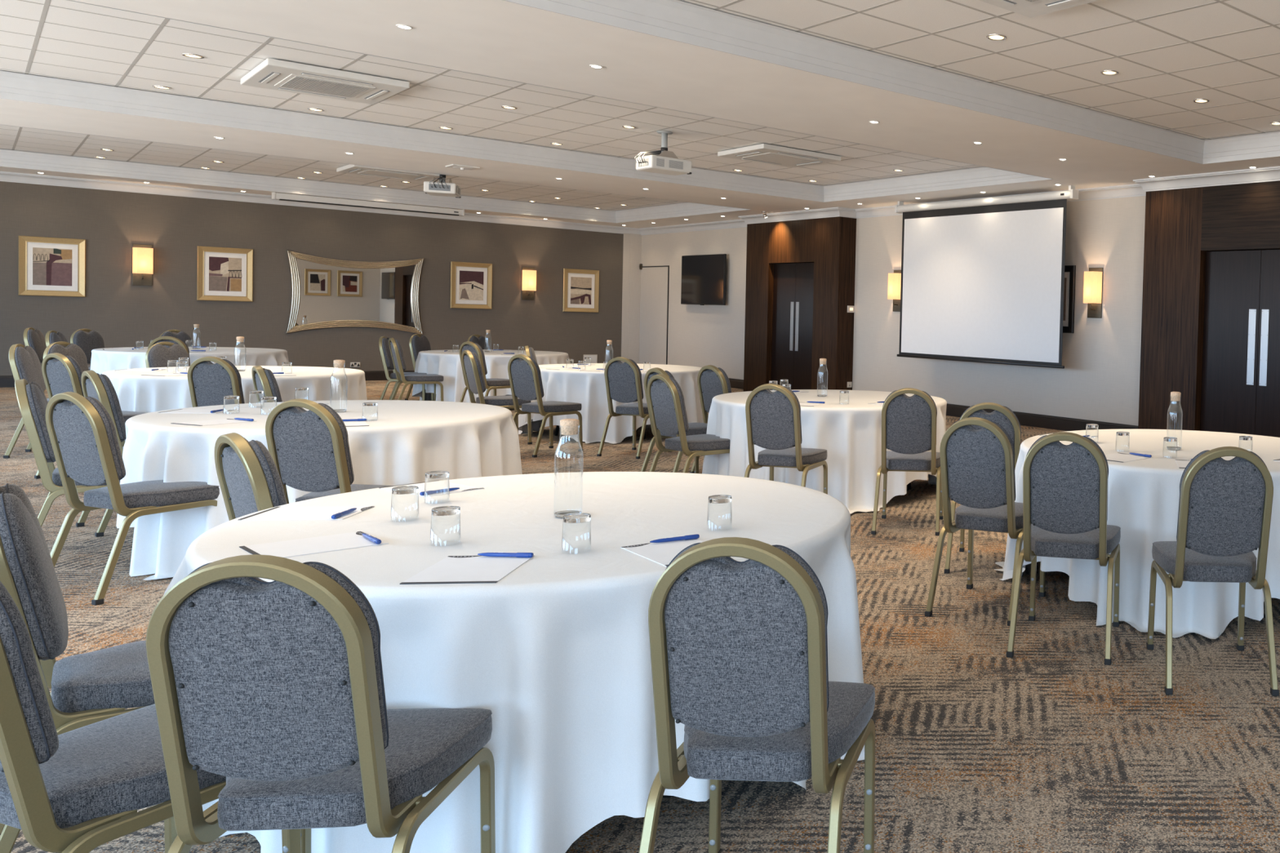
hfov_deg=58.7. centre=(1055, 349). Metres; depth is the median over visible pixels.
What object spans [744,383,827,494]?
banquet chair
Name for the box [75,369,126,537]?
banquet chair
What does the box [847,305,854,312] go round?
control panel
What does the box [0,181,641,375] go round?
wall
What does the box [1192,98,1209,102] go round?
recessed light
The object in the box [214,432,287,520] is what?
banquet chair
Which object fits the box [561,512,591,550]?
water tumbler
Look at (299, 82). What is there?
ceiling vent
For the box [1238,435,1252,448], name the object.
water tumbler
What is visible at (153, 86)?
recessed light
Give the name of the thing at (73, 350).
banquet chair
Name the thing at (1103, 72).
recessed light
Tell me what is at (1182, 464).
notepad
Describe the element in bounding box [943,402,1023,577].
banquet chair
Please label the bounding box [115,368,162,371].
notepad
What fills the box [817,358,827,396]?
carafe
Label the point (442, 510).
water tumbler
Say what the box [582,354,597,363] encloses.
blank plate
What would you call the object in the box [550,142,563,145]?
recessed light
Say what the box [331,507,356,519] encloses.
ballpoint pen
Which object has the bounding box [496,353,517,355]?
notepad
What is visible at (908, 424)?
banquet chair
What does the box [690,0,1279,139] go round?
grid
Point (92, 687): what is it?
banquet chair
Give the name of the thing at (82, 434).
banquet chair
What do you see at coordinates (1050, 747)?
floor
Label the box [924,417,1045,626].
banquet chair
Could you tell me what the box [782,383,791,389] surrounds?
water tumbler
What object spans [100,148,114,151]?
recessed light
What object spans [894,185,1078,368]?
projection screen
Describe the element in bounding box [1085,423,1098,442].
water tumbler
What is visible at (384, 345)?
banquet chair
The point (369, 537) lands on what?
ballpoint pen
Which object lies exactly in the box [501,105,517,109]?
recessed light
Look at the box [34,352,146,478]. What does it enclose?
banquet chair
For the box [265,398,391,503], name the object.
banquet chair
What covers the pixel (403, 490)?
water tumbler
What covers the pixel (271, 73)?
air conditioner
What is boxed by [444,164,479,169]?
ceiling plate
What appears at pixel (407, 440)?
tablecloth
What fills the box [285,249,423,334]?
wall mirror
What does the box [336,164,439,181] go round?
ceiling vent
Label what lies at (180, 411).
notepad
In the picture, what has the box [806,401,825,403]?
ballpoint pen
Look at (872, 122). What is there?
recessed light
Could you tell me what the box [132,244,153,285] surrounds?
wall sconce
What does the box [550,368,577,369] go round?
notepad
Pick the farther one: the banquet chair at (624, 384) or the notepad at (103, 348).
the notepad at (103, 348)
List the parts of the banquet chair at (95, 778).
backrest, frame, leg, seat, leg, seat frame, leg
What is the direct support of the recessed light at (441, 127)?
in the ceiling
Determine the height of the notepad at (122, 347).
0.003 m
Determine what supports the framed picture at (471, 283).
attached to the wall at (124, 313)
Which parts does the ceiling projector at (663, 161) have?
socket panel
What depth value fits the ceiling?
8.40 m
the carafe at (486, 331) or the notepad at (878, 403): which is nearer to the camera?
the notepad at (878, 403)
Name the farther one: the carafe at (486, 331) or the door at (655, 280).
the door at (655, 280)
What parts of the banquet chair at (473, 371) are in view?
frame, backrest, seat, seat frame, leg, leg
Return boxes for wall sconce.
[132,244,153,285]
[521,266,536,300]
[887,270,901,311]
[1083,267,1102,318]
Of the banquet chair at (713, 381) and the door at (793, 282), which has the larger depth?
the door at (793, 282)
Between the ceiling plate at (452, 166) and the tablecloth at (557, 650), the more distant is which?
the ceiling plate at (452, 166)
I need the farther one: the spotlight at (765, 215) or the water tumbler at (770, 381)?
the spotlight at (765, 215)
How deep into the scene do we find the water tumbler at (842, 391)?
7.59 m
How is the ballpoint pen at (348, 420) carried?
on the notepad at (348, 424)
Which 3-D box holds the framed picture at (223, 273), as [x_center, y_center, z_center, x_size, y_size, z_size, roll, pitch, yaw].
[-13.524,-1.220,16.519,0.034,0.870,0.710,3,2,43]
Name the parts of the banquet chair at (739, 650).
leg, leg, frame, backrest, seat frame, seat, leg, leg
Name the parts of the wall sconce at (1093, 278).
lamp shade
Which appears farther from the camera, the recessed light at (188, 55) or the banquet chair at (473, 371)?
the banquet chair at (473, 371)
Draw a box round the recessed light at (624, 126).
[622,125,635,128]
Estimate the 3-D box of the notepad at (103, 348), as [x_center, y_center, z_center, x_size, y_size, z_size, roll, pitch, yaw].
[-11.110,0.003,12.027,0.210,0.003,0.280,3,2,45]
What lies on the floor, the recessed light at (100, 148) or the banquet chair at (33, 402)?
the banquet chair at (33, 402)
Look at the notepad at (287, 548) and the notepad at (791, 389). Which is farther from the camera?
the notepad at (791, 389)
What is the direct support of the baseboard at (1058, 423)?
attached to the wall at (1099, 380)
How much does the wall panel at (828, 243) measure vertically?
2.990 m
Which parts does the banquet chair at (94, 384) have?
leg, frame, leg, backrest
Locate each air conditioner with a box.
[240,57,409,104]
[717,143,840,167]
[979,0,1098,17]
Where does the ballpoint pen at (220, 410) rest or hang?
on the notepad at (180, 411)
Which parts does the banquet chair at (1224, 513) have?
leg, leg, seat, seat frame, backrest, frame, leg, leg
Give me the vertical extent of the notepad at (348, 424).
0.003 m
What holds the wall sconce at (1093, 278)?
attached to the wall at (1099, 380)
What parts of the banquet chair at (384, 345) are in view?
leg, backrest, frame, leg, seat, leg, leg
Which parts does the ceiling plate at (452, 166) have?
panel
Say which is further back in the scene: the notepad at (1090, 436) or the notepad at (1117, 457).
the notepad at (1090, 436)
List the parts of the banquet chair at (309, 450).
frame, backrest, seat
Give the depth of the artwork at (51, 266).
15.05 m
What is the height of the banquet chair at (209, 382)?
0.960 m
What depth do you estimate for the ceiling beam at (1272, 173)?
16.04 m
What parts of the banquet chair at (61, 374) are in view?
frame, backrest, seat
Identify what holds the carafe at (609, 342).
on the tablecloth at (588, 388)
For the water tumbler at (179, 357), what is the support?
on the tablecloth at (135, 392)
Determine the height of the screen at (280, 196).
0.119 m
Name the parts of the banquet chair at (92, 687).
leg, backrest, leg, frame, seat, seat frame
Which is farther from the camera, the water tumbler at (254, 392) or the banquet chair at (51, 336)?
the banquet chair at (51, 336)
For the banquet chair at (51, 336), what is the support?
on the floor
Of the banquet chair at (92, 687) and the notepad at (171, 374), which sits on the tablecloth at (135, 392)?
the notepad at (171, 374)
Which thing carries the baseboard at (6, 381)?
attached to the wall at (124, 313)
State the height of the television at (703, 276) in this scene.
0.972 m
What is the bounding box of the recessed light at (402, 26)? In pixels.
[395,24,413,29]
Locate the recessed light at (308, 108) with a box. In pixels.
[307,107,324,111]
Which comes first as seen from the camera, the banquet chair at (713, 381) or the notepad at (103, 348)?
the banquet chair at (713, 381)
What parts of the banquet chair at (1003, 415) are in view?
leg, leg, frame, backrest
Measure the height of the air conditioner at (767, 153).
0.064 m
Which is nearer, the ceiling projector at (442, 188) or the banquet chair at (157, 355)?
the banquet chair at (157, 355)
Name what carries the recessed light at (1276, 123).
in the ceiling
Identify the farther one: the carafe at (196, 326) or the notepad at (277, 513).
the carafe at (196, 326)
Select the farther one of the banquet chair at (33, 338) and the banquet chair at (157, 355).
the banquet chair at (33, 338)
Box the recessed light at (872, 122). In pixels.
[869,120,879,123]
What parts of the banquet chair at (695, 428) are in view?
leg, backrest, frame, leg, seat, leg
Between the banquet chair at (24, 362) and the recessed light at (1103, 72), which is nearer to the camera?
the recessed light at (1103, 72)
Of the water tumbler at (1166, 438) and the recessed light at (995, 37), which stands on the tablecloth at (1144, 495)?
the water tumbler at (1166, 438)
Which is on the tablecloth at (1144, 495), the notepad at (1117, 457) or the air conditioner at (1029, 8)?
the notepad at (1117, 457)
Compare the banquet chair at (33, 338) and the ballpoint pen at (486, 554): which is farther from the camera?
the banquet chair at (33, 338)
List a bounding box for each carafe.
[191,324,200,349]
[234,336,245,371]
[329,360,347,412]
[484,329,491,351]
[553,418,583,518]
[604,340,612,361]
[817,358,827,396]
[1166,391,1182,450]
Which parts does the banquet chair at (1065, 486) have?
leg, leg, frame, backrest, seat frame, seat, leg, leg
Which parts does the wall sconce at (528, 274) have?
lamp shade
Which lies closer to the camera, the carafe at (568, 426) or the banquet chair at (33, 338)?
the carafe at (568, 426)
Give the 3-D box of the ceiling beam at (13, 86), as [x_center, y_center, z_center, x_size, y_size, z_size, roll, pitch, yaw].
[-5.751,-2.248,9.403,4.758,0.235,11.758,3,2,43]
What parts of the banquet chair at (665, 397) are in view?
leg, backrest, frame, leg, seat, seat frame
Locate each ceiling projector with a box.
[423,174,461,198]
[634,130,691,175]
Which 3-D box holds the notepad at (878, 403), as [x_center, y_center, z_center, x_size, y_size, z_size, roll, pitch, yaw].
[-1.251,0.419,7.696,0.280,0.003,0.210,3,2,41]
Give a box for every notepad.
[102,348,135,350]
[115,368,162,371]
[121,346,146,348]
[141,373,187,376]
[157,408,235,413]
[170,418,255,426]
[189,351,204,352]
[237,506,374,520]
[239,531,388,557]
[273,373,293,376]
[277,400,327,404]
[343,421,368,426]
[378,480,484,497]
[400,555,534,584]
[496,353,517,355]
[538,366,564,367]
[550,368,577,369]
[582,369,604,371]
[621,538,704,567]
[772,389,806,392]
[799,402,824,406]
[867,402,884,405]
[1039,432,1097,438]
[1105,453,1152,462]
[1174,459,1190,468]
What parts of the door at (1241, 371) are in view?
push plate, push plate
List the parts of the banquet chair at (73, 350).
frame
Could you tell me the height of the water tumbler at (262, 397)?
0.100 m
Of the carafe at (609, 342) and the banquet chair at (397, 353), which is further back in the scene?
the banquet chair at (397, 353)
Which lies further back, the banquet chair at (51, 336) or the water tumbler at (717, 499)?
the banquet chair at (51, 336)
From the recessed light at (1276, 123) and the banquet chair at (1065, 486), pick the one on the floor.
the banquet chair at (1065, 486)
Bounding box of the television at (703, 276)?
[680,253,726,305]
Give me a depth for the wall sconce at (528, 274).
19.85 m
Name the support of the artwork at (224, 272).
attached to the framed picture at (223, 273)
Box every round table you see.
[554,425,646,439]
[906,482,911,489]
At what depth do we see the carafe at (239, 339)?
9.09 m
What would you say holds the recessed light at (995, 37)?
in the ceiling
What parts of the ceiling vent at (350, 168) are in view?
panel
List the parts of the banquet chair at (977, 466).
leg, leg, backrest, frame, seat frame, seat, leg, leg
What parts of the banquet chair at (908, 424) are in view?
leg, leg, frame, seat frame, backrest, seat, leg, leg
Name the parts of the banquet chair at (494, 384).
leg, backrest, frame, leg, seat, seat frame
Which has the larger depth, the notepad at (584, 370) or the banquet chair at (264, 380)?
the notepad at (584, 370)
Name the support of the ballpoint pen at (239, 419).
on the notepad at (223, 421)
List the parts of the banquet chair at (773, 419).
leg, leg, backrest, frame, seat frame, seat, leg, leg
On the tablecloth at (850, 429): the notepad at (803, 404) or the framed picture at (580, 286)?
the notepad at (803, 404)
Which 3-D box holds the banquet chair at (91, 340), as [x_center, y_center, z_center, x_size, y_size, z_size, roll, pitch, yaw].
[-12.016,0.228,12.792,0.582,0.960,0.442,2,2,5]
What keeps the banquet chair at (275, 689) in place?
on the floor
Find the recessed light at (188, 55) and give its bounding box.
[182,53,204,58]
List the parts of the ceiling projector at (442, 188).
socket panel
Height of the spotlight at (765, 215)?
0.105 m
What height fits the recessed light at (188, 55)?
0.008 m
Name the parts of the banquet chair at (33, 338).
frame, backrest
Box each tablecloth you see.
[90,346,288,374]
[102,365,367,441]
[115,400,522,580]
[163,471,864,852]
[412,349,570,403]
[518,363,703,444]
[702,389,946,514]
[994,429,1279,639]
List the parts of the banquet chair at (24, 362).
leg, frame, leg, backrest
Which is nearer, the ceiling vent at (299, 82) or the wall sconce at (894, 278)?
the ceiling vent at (299, 82)
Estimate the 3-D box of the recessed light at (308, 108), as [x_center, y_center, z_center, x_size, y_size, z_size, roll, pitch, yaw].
[-7.565,-2.450,10.371,0.140,0.008,0.140,3,2,43]
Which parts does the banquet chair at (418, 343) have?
leg, frame, backrest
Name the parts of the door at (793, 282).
push plate, push plate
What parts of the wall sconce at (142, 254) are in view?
lamp shade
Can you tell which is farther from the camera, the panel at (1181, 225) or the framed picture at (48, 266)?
the framed picture at (48, 266)
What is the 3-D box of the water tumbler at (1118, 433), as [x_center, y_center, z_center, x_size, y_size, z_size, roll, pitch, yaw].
[0.354,0.484,5.307,0.074,0.100,0.074,1,2,-17]
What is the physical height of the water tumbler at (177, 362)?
0.100 m
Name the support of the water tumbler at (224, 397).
on the tablecloth at (407, 440)
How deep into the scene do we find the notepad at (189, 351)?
12.00 m
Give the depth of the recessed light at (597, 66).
7.12 m
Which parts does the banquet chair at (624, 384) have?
leg, backrest, frame, seat frame, seat, leg, leg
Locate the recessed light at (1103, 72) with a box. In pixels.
[1100,70,1118,75]
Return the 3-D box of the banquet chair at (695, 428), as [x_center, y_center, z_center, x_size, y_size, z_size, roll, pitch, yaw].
[-3.018,0.624,8.252,0.442,0.960,0.582,3,2,35]
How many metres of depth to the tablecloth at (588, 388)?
10.65 m
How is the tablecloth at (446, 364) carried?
on the round table
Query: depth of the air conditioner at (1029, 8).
6.02 m
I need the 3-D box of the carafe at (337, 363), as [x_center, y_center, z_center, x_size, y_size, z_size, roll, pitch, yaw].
[-4.267,0.218,6.037,0.083,0.311,0.083,2,2,3]
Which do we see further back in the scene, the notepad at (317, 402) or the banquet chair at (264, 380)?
the banquet chair at (264, 380)
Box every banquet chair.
[0,483,155,852]
[0,581,301,852]
[3,343,48,457]
[14,378,119,527]
[23,327,90,391]
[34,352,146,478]
[43,341,88,372]
[44,330,67,398]
[45,391,219,605]
[70,328,104,370]
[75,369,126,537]
[145,342,190,368]
[146,554,495,852]
[147,336,189,355]
[159,329,192,346]
[187,355,244,407]
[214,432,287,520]
[251,365,282,403]
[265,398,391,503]
[378,336,434,400]
[388,337,443,401]
[404,333,431,399]
[459,341,510,402]
[461,350,532,444]
[467,334,488,349]
[507,354,582,457]
[524,345,537,364]
[596,356,671,458]
[638,537,875,852]
[640,367,707,473]
[647,373,729,472]
[689,364,731,473]
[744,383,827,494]
[871,387,942,535]
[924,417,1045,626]
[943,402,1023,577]
[1006,431,1120,665]
[1146,446,1279,696]
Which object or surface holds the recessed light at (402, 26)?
in the ceiling
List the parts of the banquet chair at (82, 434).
leg, backrest, frame, leg, seat, seat frame, leg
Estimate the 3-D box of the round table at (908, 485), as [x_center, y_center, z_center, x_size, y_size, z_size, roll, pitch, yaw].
[-1.806,0.769,8.177,1.814,0.749,1.814,3,2,36]
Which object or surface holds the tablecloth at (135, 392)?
on the round table
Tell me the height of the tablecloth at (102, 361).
0.745 m
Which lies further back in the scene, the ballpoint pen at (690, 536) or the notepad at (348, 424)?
the notepad at (348, 424)
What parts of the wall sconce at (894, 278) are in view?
lamp shade, plate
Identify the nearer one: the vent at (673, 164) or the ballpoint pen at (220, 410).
the ballpoint pen at (220, 410)
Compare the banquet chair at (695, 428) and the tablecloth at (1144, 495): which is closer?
the tablecloth at (1144, 495)
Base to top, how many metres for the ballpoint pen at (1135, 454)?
0.013 m
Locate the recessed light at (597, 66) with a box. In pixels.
[589,64,603,68]
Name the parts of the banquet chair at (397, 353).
leg, backrest, frame, leg, seat, seat frame, leg, leg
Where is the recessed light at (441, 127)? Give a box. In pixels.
[438,126,453,129]
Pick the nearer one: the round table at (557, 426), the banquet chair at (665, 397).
the banquet chair at (665, 397)
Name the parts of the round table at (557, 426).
leg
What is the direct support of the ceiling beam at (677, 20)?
attached to the ceiling
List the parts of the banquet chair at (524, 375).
leg, backrest, frame, leg, seat frame, leg, seat, leg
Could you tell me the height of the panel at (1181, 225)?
2.990 m
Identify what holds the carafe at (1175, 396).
on the tablecloth at (1144, 495)
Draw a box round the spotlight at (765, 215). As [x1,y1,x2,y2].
[761,211,768,217]
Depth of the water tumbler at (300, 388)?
6.46 m
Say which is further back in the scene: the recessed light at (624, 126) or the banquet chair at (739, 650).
the recessed light at (624, 126)
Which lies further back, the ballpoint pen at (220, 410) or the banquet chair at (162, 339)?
the banquet chair at (162, 339)
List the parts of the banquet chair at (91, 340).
frame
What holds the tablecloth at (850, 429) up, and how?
on the round table at (908, 485)
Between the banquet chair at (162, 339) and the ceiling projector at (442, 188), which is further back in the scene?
the ceiling projector at (442, 188)
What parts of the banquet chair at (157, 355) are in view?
frame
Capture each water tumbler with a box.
[167,360,177,366]
[175,360,186,372]
[177,357,188,365]
[222,395,239,413]
[248,390,263,404]
[260,396,276,413]
[281,362,292,373]
[294,386,308,397]
[362,402,377,416]
[390,485,418,520]
[423,471,449,502]
[430,506,461,542]
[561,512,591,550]
[706,494,732,528]
[768,380,777,383]
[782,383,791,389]
[839,390,848,402]
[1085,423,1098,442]
[1115,431,1129,451]
[1162,436,1177,457]
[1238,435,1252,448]
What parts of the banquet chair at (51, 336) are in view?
frame, backrest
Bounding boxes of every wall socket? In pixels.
[350,362,359,367]
[847,382,852,387]
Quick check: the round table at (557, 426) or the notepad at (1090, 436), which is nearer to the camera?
the notepad at (1090, 436)
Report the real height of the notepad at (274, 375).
0.003 m
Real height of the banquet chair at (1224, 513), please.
0.960 m
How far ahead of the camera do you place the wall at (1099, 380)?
14.44 m
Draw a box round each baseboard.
[0,370,414,387]
[728,377,1137,431]
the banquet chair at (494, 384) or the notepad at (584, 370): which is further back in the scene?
the banquet chair at (494, 384)
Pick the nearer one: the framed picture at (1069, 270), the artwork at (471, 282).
the framed picture at (1069, 270)
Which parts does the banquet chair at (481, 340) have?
frame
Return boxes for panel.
[743,216,856,391]
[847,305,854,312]
[1137,180,1279,431]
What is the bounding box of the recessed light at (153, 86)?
[151,84,172,89]
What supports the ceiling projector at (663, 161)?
hanging from the ceiling
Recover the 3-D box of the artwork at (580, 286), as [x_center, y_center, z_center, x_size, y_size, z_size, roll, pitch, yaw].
[-9.672,-1.192,20.679,0.002,0.550,0.416,3,2,43]
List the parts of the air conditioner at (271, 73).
panel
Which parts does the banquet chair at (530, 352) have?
frame, backrest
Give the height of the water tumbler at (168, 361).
0.100 m
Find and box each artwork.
[32,247,71,285]
[208,256,241,291]
[458,270,484,300]
[570,276,591,304]
[1062,277,1066,320]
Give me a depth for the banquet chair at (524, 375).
9.62 m
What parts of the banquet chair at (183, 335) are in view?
frame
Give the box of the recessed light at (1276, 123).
[1269,121,1279,125]
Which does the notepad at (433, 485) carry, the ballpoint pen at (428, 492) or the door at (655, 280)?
the ballpoint pen at (428, 492)
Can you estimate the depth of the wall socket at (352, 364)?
17.88 m
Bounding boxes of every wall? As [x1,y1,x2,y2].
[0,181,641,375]
[640,195,1145,426]
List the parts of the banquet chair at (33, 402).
backrest, frame, leg, seat, seat frame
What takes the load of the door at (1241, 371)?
attached to the panel at (1181, 225)
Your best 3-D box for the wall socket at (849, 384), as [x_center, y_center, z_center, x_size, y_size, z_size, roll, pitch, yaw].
[-3.322,0.574,16.377,0.011,0.090,0.090,3,2,43]
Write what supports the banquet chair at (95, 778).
on the floor
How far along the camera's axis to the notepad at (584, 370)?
10.71 m
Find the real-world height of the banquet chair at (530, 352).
0.960 m
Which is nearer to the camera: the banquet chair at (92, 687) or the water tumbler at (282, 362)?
the banquet chair at (92, 687)
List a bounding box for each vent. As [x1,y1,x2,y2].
[280,75,368,97]
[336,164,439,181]
[656,158,664,166]
[669,160,683,168]
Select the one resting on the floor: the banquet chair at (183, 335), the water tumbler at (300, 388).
the banquet chair at (183, 335)
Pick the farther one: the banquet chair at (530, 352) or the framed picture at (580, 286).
the framed picture at (580, 286)
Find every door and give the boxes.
[639,263,669,364]
[771,262,813,390]
[1200,249,1279,437]
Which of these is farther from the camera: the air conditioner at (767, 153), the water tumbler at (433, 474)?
the air conditioner at (767, 153)
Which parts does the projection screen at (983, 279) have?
casing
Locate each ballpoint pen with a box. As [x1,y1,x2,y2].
[210,408,224,413]
[234,417,253,421]
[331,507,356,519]
[342,418,366,421]
[361,533,381,544]
[419,487,459,495]
[477,551,533,557]
[649,533,699,542]
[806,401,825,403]
[1128,452,1151,457]
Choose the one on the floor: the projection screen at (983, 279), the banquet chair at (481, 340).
the banquet chair at (481, 340)
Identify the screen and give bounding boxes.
[271,191,464,216]
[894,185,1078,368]
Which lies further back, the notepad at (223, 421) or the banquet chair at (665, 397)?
the banquet chair at (665, 397)
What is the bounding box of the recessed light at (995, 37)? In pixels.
[986,33,1006,40]
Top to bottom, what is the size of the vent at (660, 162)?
0.079 m
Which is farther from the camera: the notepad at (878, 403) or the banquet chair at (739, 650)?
the notepad at (878, 403)
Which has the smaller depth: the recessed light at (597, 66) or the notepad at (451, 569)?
the notepad at (451, 569)
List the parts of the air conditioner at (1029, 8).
panel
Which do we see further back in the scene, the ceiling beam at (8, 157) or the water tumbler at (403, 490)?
the ceiling beam at (8, 157)
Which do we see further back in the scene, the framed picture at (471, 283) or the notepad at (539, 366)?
the framed picture at (471, 283)
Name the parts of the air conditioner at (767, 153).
panel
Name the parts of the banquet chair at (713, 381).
leg, frame, backrest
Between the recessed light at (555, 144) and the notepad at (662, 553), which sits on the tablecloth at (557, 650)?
the notepad at (662, 553)
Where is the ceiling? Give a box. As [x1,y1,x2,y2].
[0,0,1279,228]
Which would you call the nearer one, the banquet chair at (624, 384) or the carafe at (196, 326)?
the banquet chair at (624, 384)
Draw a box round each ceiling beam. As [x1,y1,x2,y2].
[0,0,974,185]
[0,0,1053,202]
[0,124,751,222]
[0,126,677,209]
[0,165,1279,235]
[503,0,1279,164]
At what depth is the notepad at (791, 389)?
8.70 m
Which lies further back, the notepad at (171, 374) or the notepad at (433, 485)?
the notepad at (171, 374)
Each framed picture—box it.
[17,235,85,297]
[196,245,253,302]
[449,261,492,309]
[562,268,599,312]
[1062,265,1075,333]
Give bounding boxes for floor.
[0,380,1279,852]
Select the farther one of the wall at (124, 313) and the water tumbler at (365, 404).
the wall at (124, 313)
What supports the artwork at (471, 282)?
attached to the framed picture at (471, 283)
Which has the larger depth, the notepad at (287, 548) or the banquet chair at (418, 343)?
the banquet chair at (418, 343)

